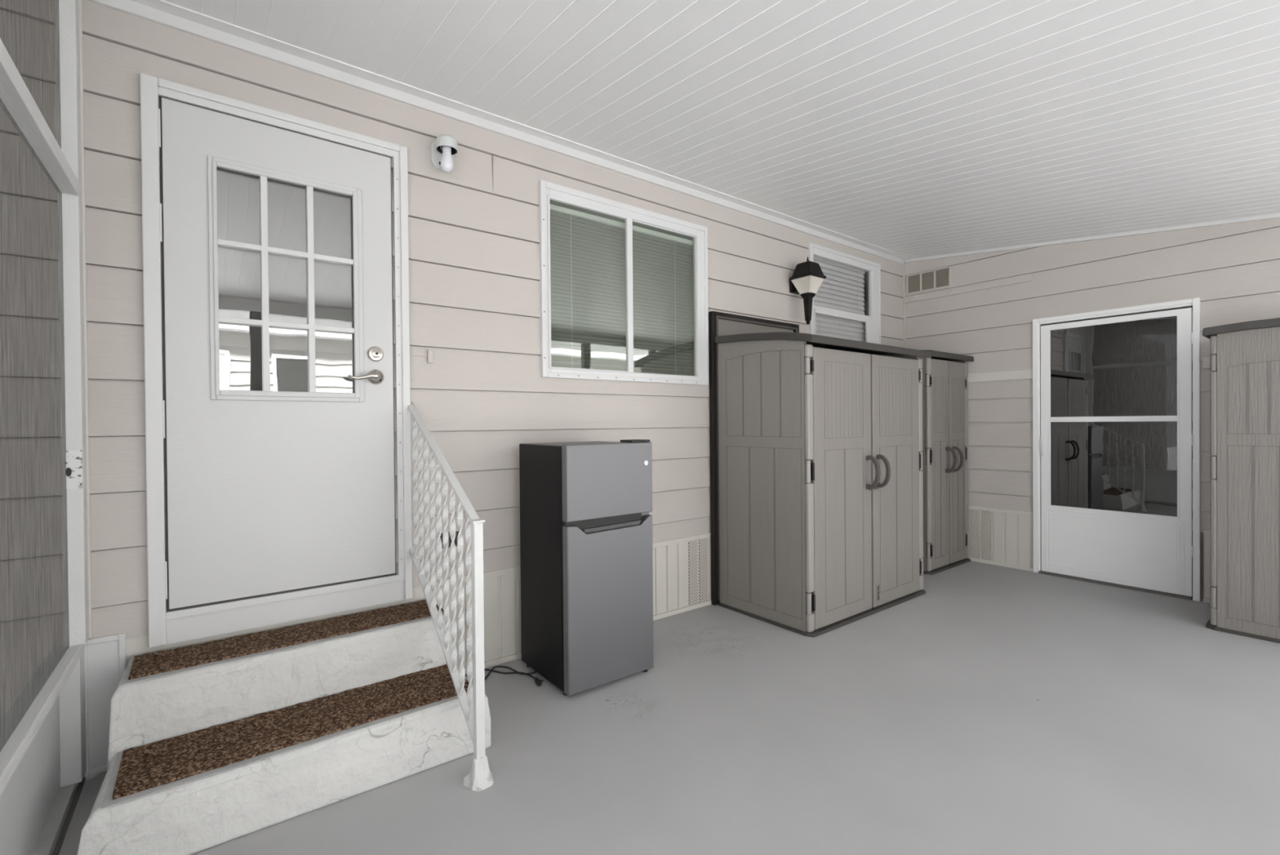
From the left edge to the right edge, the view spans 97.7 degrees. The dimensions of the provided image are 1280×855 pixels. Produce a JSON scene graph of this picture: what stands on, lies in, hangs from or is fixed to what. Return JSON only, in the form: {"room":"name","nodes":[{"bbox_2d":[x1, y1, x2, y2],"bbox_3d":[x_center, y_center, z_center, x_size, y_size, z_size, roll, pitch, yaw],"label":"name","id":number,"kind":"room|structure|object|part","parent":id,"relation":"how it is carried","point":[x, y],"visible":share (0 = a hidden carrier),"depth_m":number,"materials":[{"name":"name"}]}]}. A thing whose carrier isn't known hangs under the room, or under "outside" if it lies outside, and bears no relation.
{"room":"enclosed porch","nodes":[
{"label":"enclosed porch","id":0,"kind":"room"},
{"bbox_2d":[0,0,88,854],"bbox_3d":[-0.948,-0.149,0.581,0.090,2.786,3.450,-1,1,-37],"label":"wall","id":1,"kind":"structure","parent":0,"point":[44,602],"depth_m":1.62,"materials":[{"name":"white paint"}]},
{"bbox_3d":[-0.988,0.993,0.608,0.016,0.422,3.360,-1,1,-37],"label":"kick panel","id":2,"kind":"part","parent":1,"relation":"part of","materials":[{"name":"white paint"}]},
{"bbox_3d":[-1.577,-0.813,1.423,0.052,0.052,1.173,-1,1,-37],"label":"rail","id":3,"kind":"part","parent":1,"relation":"part of","materials":[{"name":"white paint"}]},
{"bbox_3d":[-0.970,0.763,0.622,0.074,0.038,3.360,-1,1,-37],"label":"sill rail","id":4,"kind":"part","parent":1,"relation":"part of","materials":[{"name":"white paint"}]},
{"bbox_3d":[-0.975,1.224,0.618,0.062,0.040,3.360,-1,1,-37],"label":"plate","id":5,"kind":"part","parent":1,"relation":"part of","materials":[{"name":"grey concrete"}]},
{"bbox_3d":[-1.948,0.987,1.923,0.052,0.430,0.105,-1,1,-37],"label":"kick post","id":6,"kind":"part","parent":1,"relation":"part of","materials":[{"name":"white paint"}]},
{"bbox_3d":[-1.952,-0.388,1.923,0.051,2.260,0.072,-1,1,-37],"label":"corner post","id":7,"kind":"part","parent":1,"relation":"part of","materials":[{"name":"white paint"}]},
{"bbox_2d":[216,168,354,392],"bbox_3d":[-1.494,-0.580,2.377,0.560,0.970,0.010,-1,1,-37],"label":"window pane","id":8,"kind":"object","parent":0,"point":[238,207],"depth_m":2.36,"materials":[{"name":"clear glass"}]},
{"bbox_2d":[79,0,904,776],"bbox_3d":[0.303,-0.266,3.750,5.836,2.950,0.108,-1,1,-37],"label":"wall","id":9,"kind":"structure","parent":0,"point":[473,228],"depth_m":2.77,"materials":[{"name":"beige wood"}]},
{"bbox_3d":[-1.960,-0.383,1.967,0.022,2.250,0.018,-1,1,-37],"label":"edge moulding","id":10,"kind":"part","parent":9,"relation":"part of","materials":[{"name":"white wood"}]},
{"bbox_2d":[83,632,126,777],"bbox_3d":[-1.918,0.986,1.999,0.123,0.480,0.020,-1,1,-37],"label":"trim","id":11,"kind":"structure","parent":9,"relation":"attached to","point":[105,656],"depth_m":1.99,"materials":[{"name":"white paint"}]},
{"bbox_2d":[139,72,413,647],"bbox_3d":[-1.455,-0.244,2.345,0.932,2.108,0.126,-1,1,-36],"label":"door","id":12,"kind":"structure","parent":9,"relation":"in","point":[270,415],"depth_m":2.29,"materials":[{"name":"white paint"}]},
{"bbox_3d":[-1.450,-0.583,2.329,0.544,0.945,0.020,-1,1,-37],"label":"light frame","id":13,"kind":"part","parent":12,"relation":"part of","materials":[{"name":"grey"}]},
{"bbox_3d":[-1.211,-0.227,2.480,0.153,0.068,0.063,-1,1,-37],"label":"handle","id":14,"kind":"part","parent":12,"relation":"part of","materials":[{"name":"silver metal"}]},
{"bbox_2d":[125,532,711,673],"bbox_3d":[0.339,0.966,3.739,5.576,0.487,0.052,-1,1,-37],"label":"baseboard","id":15,"kind":"structure","parent":9,"relation":"attached to","point":[682,566],"depth_m":2.95,"materials":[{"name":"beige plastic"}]},
{"bbox_2d":[409,349,433,363],"bbox_3d":[-1.040,-0.341,2.660,0.111,0.064,0.017,-1,1,-37],"label":"doorbell","id":16,"kind":"object","parent":9,"relation":"attached to","point":[430,352],"visible":0.97,"depth_m":2.68,"materials":[{"name":"beige plastic"}]},
{"bbox_2d":[431,133,457,172],"bbox_3d":[-0.925,-1.301,2.670,0.109,0.179,0.143,-1,1,-37],"label":"wall lamp","id":17,"kind":"object","parent":9,"relation":"attached to","point":[443,150],"visible":1,"depth_m":2.64,"materials":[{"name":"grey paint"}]},
{"bbox_3d":[-0.962,-1.318,2.720,0.107,0.144,0.018,-1,1,-37],"label":"plate","id":18,"kind":"part","parent":17,"relation":"part of","materials":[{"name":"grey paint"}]},
{"bbox_2d":[435,133,457,155],"bbox_3d":[-0.924,-1.342,2.662,0.102,0.060,0.130,-1,1,-37],"label":"hood","id":19,"kind":"object","parent":17,"relation":"attached to","point":[444,143],"depth_m":2.63,"materials":[{"name":"plastic"}]},
{"bbox_3d":[-0.915,-1.278,2.651,0.058,0.134,0.058,-1,1,-37],"label":"bulb","id":20,"kind":"part","parent":17,"relation":"part of","materials":[{"name":"white glass"}]},
{"bbox_2d":[440,530,459,547],"bbox_3d":[-0.935,0.551,2.748,0.110,0.072,0.022,-1,1,-37],"label":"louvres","id":21,"kind":"object","parent":9,"relation":"attached to","point":[456,532],"visible":0.25,"depth_m":2.75,"materials":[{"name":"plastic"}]},
{"bbox_2d":[86,0,912,264],"bbox_3d":[0.301,-1.562,3.688,5.686,0.048,0.022,-1,1,-37],"label":"trim","id":22,"kind":"structure","parent":9,"relation":"attached to","point":[127,6],"depth_m":2.65,"materials":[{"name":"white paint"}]},
{"bbox_2d":[538,179,708,385],"bbox_3d":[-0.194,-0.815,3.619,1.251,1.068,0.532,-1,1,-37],"label":"window","id":23,"kind":"structure","parent":9,"relation":"in","point":[548,191],"depth_m":3.39,"materials":[{"name":"white plastic"}]},
{"bbox_3d":[-0.277,-0.802,3.239,0.574,0.951,0.024,-1,1,-37],"label":"sliding sash","id":24,"kind":"part","parent":23,"relation":"part of","materials":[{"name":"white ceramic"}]},
{"bbox_2d":[550,204,693,375],"bbox_3d":[-0.088,-0.789,3.461,1.125,0.937,0.030,-1,1,-37],"label":"window blind","id":25,"kind":"object","parent":23,"relation":"attached to","point":[599,344],"visible":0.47,"depth_m":3.41,"materials":[{"name":"white plastic"}]},
{"bbox_3d":[-0.093,-1.243,3.458,1.125,0.028,0.028,-1,1,-37],"label":"head rail","id":26,"kind":"part","parent":25,"relation":"part of","materials":[{"name":"white plastic"}]},
{"bbox_3d":[0.154,-0.808,3.592,0.560,0.944,0.018,-1,1,-37],"label":"fixed sash","id":27,"kind":"part","parent":23,"relation":"part of","materials":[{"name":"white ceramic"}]},
{"bbox_2d":[708,311,799,604],"bbox_3d":[0.864,0.205,4.082,0.940,1.995,0.044,-1,1,-37],"label":"screen door","id":28,"kind":"structure","parent":9,"relation":"in","point":[721,323],"depth_m":3.81,"materials":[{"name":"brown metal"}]},
{"bbox_3d":[0.857,0.200,4.088,0.856,1.905,0.004,-1,1,-37],"label":"panel","id":29,"kind":"part","parent":28,"relation":"part of","materials":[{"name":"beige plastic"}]},
{"bbox_2d":[789,256,826,324],"bbox_3d":[1.276,-1.051,4.296,0.196,0.516,0.227,-1,1,-37],"label":"wall lantern","id":30,"kind":"object","parent":9,"relation":"attached to","point":[807,277],"visible":1,"depth_m":4.25,"materials":[{"name":"black metal"}]},
{"bbox_3d":[1.286,-1.074,4.284,0.173,0.118,0.173,-1,1,-37],"label":"ribbed glass","id":31,"kind":"part","parent":30,"relation":"part of","materials":[{"name":"grey glass"}]},
{"bbox_2d":[808,242,880,344],"bbox_3d":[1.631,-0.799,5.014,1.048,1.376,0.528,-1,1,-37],"label":"window","id":32,"kind":"structure","parent":9,"relation":"in","point":[872,324],"depth_m":4.99,"materials":[{"name":"white plastic"}]},
{"bbox_2d":[813,256,865,342],"bbox_3d":[1.703,-0.811,4.822,0.825,1.200,0.030,-1,1,-37],"label":"window blind","id":33,"kind":"object","parent":32,"relation":"attached to","point":[858,335],"visible":0.4,"depth_m":4.84,"materials":[{"name":"white paint"}]},
{"bbox_3d":[1.698,-1.397,4.818,0.825,0.028,0.028,-1,1,-37],"label":"head rail","id":34,"kind":"part","parent":33,"relation":"part of","materials":[{"name":"white paint"}]},
{"bbox_3d":[1.736,-1.188,4.801,0.879,0.445,0.018,-1,1,-37],"label":"sash","id":35,"kind":"part","parent":32,"relation":"part of","materials":[{"name":"white plastic"}]},
{"bbox_3d":[1.752,-0.570,4.791,0.874,0.798,0.022,-1,1,-37],"label":"sash","id":36,"kind":"part","parent":32,"relation":"part of","materials":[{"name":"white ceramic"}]},
{"bbox_2d":[58,560,1279,854],"bbox_3d":[0.480,1.285,1.527,8.186,0.120,3.720,-1,1,-37],"label":"floor","id":37,"kind":"structure","parent":0,"point":[992,709],"depth_m":2.15,"materials":[{"name":"grey paint"}]},
{"bbox_2d":[76,599,491,854],"bbox_3d":[-1.236,1.032,2.084,1.144,0.406,0.702,-1,1,-37],"label":"entry steps","id":38,"kind":"structure","parent":37,"relation":"on","point":[190,815],"depth_m":1.89,"materials":[{"name":"white paint"}]},
{"bbox_2d":[128,599,444,679],"bbox_3d":[-1.346,0.824,2.253,1.046,0.008,0.228,-1,1,-37],"label":"carpet","id":39,"kind":"object","parent":38,"relation":"on","point":[177,658],"visible":0.98,"depth_m":2.17,"materials":[{"name":"brown carpet"}]},
{"bbox_2d":[111,663,468,799],"bbox_3d":[-1.150,1.030,1.992,1.044,0.008,0.295,-1,1,-37],"label":"carpet","id":40,"kind":"object","parent":38,"relation":"on","point":[153,764],"visible":0.97,"depth_m":1.90,"materials":[{"name":"brown carpet"}]},
{"bbox_2d":[408,402,493,791],"bbox_3d":[-0.812,0.556,2.265,0.103,1.348,0.918,-1,1,-37],"label":"stair railing","id":41,"kind":"object","parent":37,"relation":"on","point":[480,777],"visible":0.98,"depth_m":2.14,"materials":[{"name":"white metal"}]},
{"bbox_3d":[-0.823,0.824,2.296,0.030,0.559,0.853,-1,1,-36],"label":"rail","id":42,"kind":"part","parent":41,"relation":"part of","materials":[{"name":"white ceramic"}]},
{"bbox_3d":[-0.827,0.106,2.288,0.030,0.449,0.859,-1,1,-36],"label":"hand rail","id":43,"kind":"part","parent":41,"relation":"part of","materials":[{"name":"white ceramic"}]},
{"bbox_3d":[-0.561,0.768,1.940,0.032,0.885,0.032,-1,1,-37],"label":"newel post","id":44,"kind":"part","parent":41,"relation":"part of","materials":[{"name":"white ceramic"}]},
{"bbox_2d":[465,665,543,686],"bbox_3d":[-0.676,1.212,2.741,0.418,0.025,0.242,-1,0,-6],"label":"power cord","id":45,"kind":"object","parent":37,"relation":"on","point":[537,681],"visible":0.71,"depth_m":2.77,"materials":[{"name":"black rubber"}]},
{"bbox_2d":[519,439,653,695],"bbox_3d":[-0.274,0.642,2.829,0.490,1.158,0.485,-1,1,-37],"label":"refrigerator","id":46,"kind":"object","parent":37,"relation":"on","point":[586,557],"visible":1,"depth_m":2.63,"materials":[{"name":"grey metal"}]},
{"bbox_3d":[-0.296,0.081,2.846,0.478,0.002,0.422,-1,1,-37],"label":"panel","id":47,"kind":"part","parent":46,"relation":"part of","materials":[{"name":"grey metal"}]},
{"bbox_3d":[-0.140,0.819,2.660,0.484,0.760,0.044,-1,1,-37],"label":"door","id":48,"kind":"part","parent":46,"relation":"part of","materials":[{"name":"metal"}]},
{"bbox_3d":[-0.144,0.248,2.656,0.484,0.346,0.044,-1,1,-37],"label":"freezer door","id":49,"kind":"part","parent":46,"relation":"part of","materials":[{"name":"metal"}]},
{"bbox_2d":[715,331,931,636],"bbox_3d":[1.314,0.289,3.881,1.405,1.821,0.807,-1,1,-37],"label":"storage cabinet","id":50,"kind":"object","parent":37,"relation":"on","point":[820,437],"visible":1,"depth_m":3.51,"materials":[{"name":"beige plastic"}]},
{"bbox_3d":[0.753,0.308,3.525,0.022,1.759,0.694,-1,1,-37],"label":"panel","id":51,"kind":"part","parent":50,"relation":"part of","materials":[{"name":"beige plastic"}]},
{"bbox_3d":[1.297,-0.555,3.887,1.405,0.131,0.774,-1,1,-37],"label":"lid","id":52,"kind":"part","parent":50,"relation":"part of","materials":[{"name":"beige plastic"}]},
{"bbox_3d":[1.248,0.353,3.448,0.610,1.650,0.028,-1,1,-37],"label":"door","id":53,"kind":"part","parent":50,"relation":"part of","materials":[{"name":"beige plastic"}]},
{"bbox_3d":[1.483,0.286,3.557,0.028,0.218,0.087,-1,1,-37],"label":"handle","id":54,"kind":"part","parent":50,"relation":"part of","materials":[{"name":"grey plastic"}]},
{"bbox_3d":[1.560,1.084,3.669,0.038,0.120,0.002,-1,1,-37],"label":"label plate","id":55,"kind":"part","parent":50,"relation":"part of","materials":[{"name":"grey plastic"}]},
{"bbox_3d":[1.581,0.284,3.632,0.028,0.218,0.087,-1,1,-37],"label":"handle","id":56,"kind":"part","parent":50,"relation":"part of","materials":[{"name":"grey plastic"}]},
{"bbox_3d":[1.749,0.345,3.830,0.610,1.650,0.028,-1,1,-37],"label":"door","id":57,"kind":"part","parent":50,"relation":"part of","materials":[{"name":"beige plastic"}]},
{"bbox_3d":[1.805,0.293,4.327,0.022,1.759,0.694,-1,1,-37],"label":"panel","id":58,"kind":"part","parent":50,"relation":"part of","materials":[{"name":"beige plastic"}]},
{"bbox_2d":[918,350,973,574],"bbox_3d":[2.471,0.259,4.915,0.785,1.846,0.645,-1,1,-37],"label":"storage cabinet","id":59,"kind":"object","parent":37,"relation":"on","point":[944,382],"visible":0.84,"depth_m":4.67,"materials":[{"name":"beige plastic"}]},
{"bbox_3d":[2.157,0.274,4.747,0.022,1.784,0.532,-1,1,-37],"label":"panel","id":60,"kind":"part","parent":59,"relation":"part of","materials":[{"name":"beige plastic"}]},
{"bbox_3d":[2.480,0.299,4.641,0.300,1.719,0.028,-1,1,-37],"label":"door","id":61,"kind":"part","parent":59,"relation":"part of","materials":[{"name":"beige plastic"}]},
{"bbox_3d":[2.450,-0.620,4.927,0.785,0.088,0.599,-1,1,-37],"label":"lid","id":62,"kind":"part","parent":59,"relation":"part of","materials":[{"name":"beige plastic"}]},
{"bbox_3d":[2.591,0.268,4.656,0.028,0.218,0.087,-1,1,-37],"label":"handle","id":63,"kind":"part","parent":59,"relation":"part of","materials":[{"name":"grey plastic"}]},
{"bbox_3d":[2.734,0.295,4.835,0.300,1.719,0.028,-1,1,-37],"label":"door","id":64,"kind":"part","parent":59,"relation":"part of","materials":[{"name":"beige plastic"}]},
{"bbox_3d":[2.689,0.267,4.731,0.028,0.218,0.087,-1,1,-37],"label":"handle","id":65,"kind":"part","parent":59,"relation":"part of","materials":[{"name":"grey plastic"}]},
{"bbox_2d":[1202,317,1279,643],"bbox_3d":[3.763,0.289,3.284,0.700,1.788,0.564,-1,1,-37],"label":"storage cabinet","id":66,"kind":"object","parent":37,"relation":"on","point":[1245,357],"visible":1,"depth_m":3.18,"materials":[{"name":"beige plastic"}]},
{"bbox_3d":[3.755,-0.573,3.278,0.700,0.062,0.564,-1,1,-37],"label":"lid","id":67,"kind":"part","parent":66,"relation":"part of","materials":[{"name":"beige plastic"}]},
{"bbox_2d":[163,0,1279,258],"bbox_3d":[0.611,-1.381,1.329,8.257,0.605,4.350,-1,1,-37],"label":"ceiling","id":68,"kind":"structure","parent":0,"point":[913,129],"depth_m":2.37,"materials":[{"name":"white paint"}]},
{"bbox_2d":[905,217,1279,599],"bbox_3d":[3.673,-0.232,4.043,0.103,2.820,3.550,-1,1,-37],"label":"wall","id":69,"kind":"structure","parent":0,"point":[1233,269],"depth_m":4.48,"materials":[{"name":"beige"}]},
{"bbox_2d":[902,262,906,347],"bbox_3d":[2.564,-0.220,5.415,0.022,2.755,0.022,-1,1,-37],"label":"trim","id":70,"kind":"structure","parent":69,"relation":"attached to","point":[904,265],"depth_m":5.40,"materials":[{"name":"beige wood"}]},
{"bbox_2d":[906,266,951,294],"bbox_3d":[2.691,-1.368,5.223,0.020,0.188,0.400,-1,1,-37],"label":"air vent","id":71,"kind":"object","parent":69,"relation":"in","point":[940,277],"visible":1,"depth_m":5.21,"materials":[{"name":"beige"}]},
{"bbox_2d":[905,273,1031,302],"bbox_3d":[2.878,-1.228,4.983,0.020,0.062,1.046,-1,1,-37],"label":"trim","id":72,"kind":"structure","parent":69,"relation":"attached to","point":[1024,277],"depth_m":4.92,"materials":[{"name":"beige"}]},
{"bbox_2d":[968,505,1033,571],"bbox_3d":[2.901,0.934,4.995,0.022,0.487,1.057,-1,1,-37],"label":"baseboard","id":73,"kind":"structure","parent":69,"relation":"attached to","point":[1003,537],"depth_m":4.76,"materials":[{"name":"beige plastic"}]},
{"bbox_2d":[967,356,1209,382],"bbox_3d":[3.563,-0.437,4.102,0.022,0.078,3.278,-1,1,-37],"label":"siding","id":74,"kind":"structure","parent":69,"relation":"attached to","point":[1028,373],"depth_m":4.72,"materials":[{"name":"beige wood"}]},
{"bbox_2d":[904,213,1279,262],"bbox_3d":[3.598,-1.405,4.033,0.028,0.422,3.428,-1,1,-37],"label":"trim","id":75,"kind":"structure","parent":69,"relation":"attached to","point":[1277,215],"depth_m":4.14,"materials":[{"name":"white paint"}]},
{"bbox_2d":[1032,297,1200,600],"bbox_3d":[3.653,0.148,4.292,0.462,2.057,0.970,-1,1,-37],"label":"door","id":76,"kind":"structure","parent":69,"relation":"in","point":[1113,438],"depth_m":4.13,"materials":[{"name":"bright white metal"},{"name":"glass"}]},
{"bbox_3d":[3.232,0.160,4.492,0.021,0.132,0.038,0,0,2],"label":"handle","id":77,"kind":"part","parent":76,"relation":"part of","materials":[{"name":"white metal"}]},
{"bbox_3d":[3.500,-0.428,4.170,0.004,0.690,0.738,-1,1,-37],"label":"pane","id":78,"kind":"part","parent":76,"relation":"part of","materials":[{"name":"clear glass"}]},
{"bbox_3d":[3.506,0.288,4.175,0.004,0.662,0.738,-1,1,-37],"label":"pane","id":79,"kind":"part","parent":76,"relation":"part of","materials":[{"name":"clear glass"}]},
{"bbox_3d":[3.511,1.170,4.185,0.040,0.018,0.890,-1,1,-37],"label":"sill","id":80,"kind":"part","parent":76,"relation":"part of","materials":[{"name":"grey metal"}]},
{"bbox_2d":[1203,529,1211,602],"bbox_3d":[4.209,0.936,3.280,0.022,0.487,1.285,-1,1,-37],"label":"baseboard","id":81,"kind":"structure","parent":69,"relation":"attached to","point":[1206,533],"depth_m":3.78,"materials":[{"name":"beige wood"}]}
]}

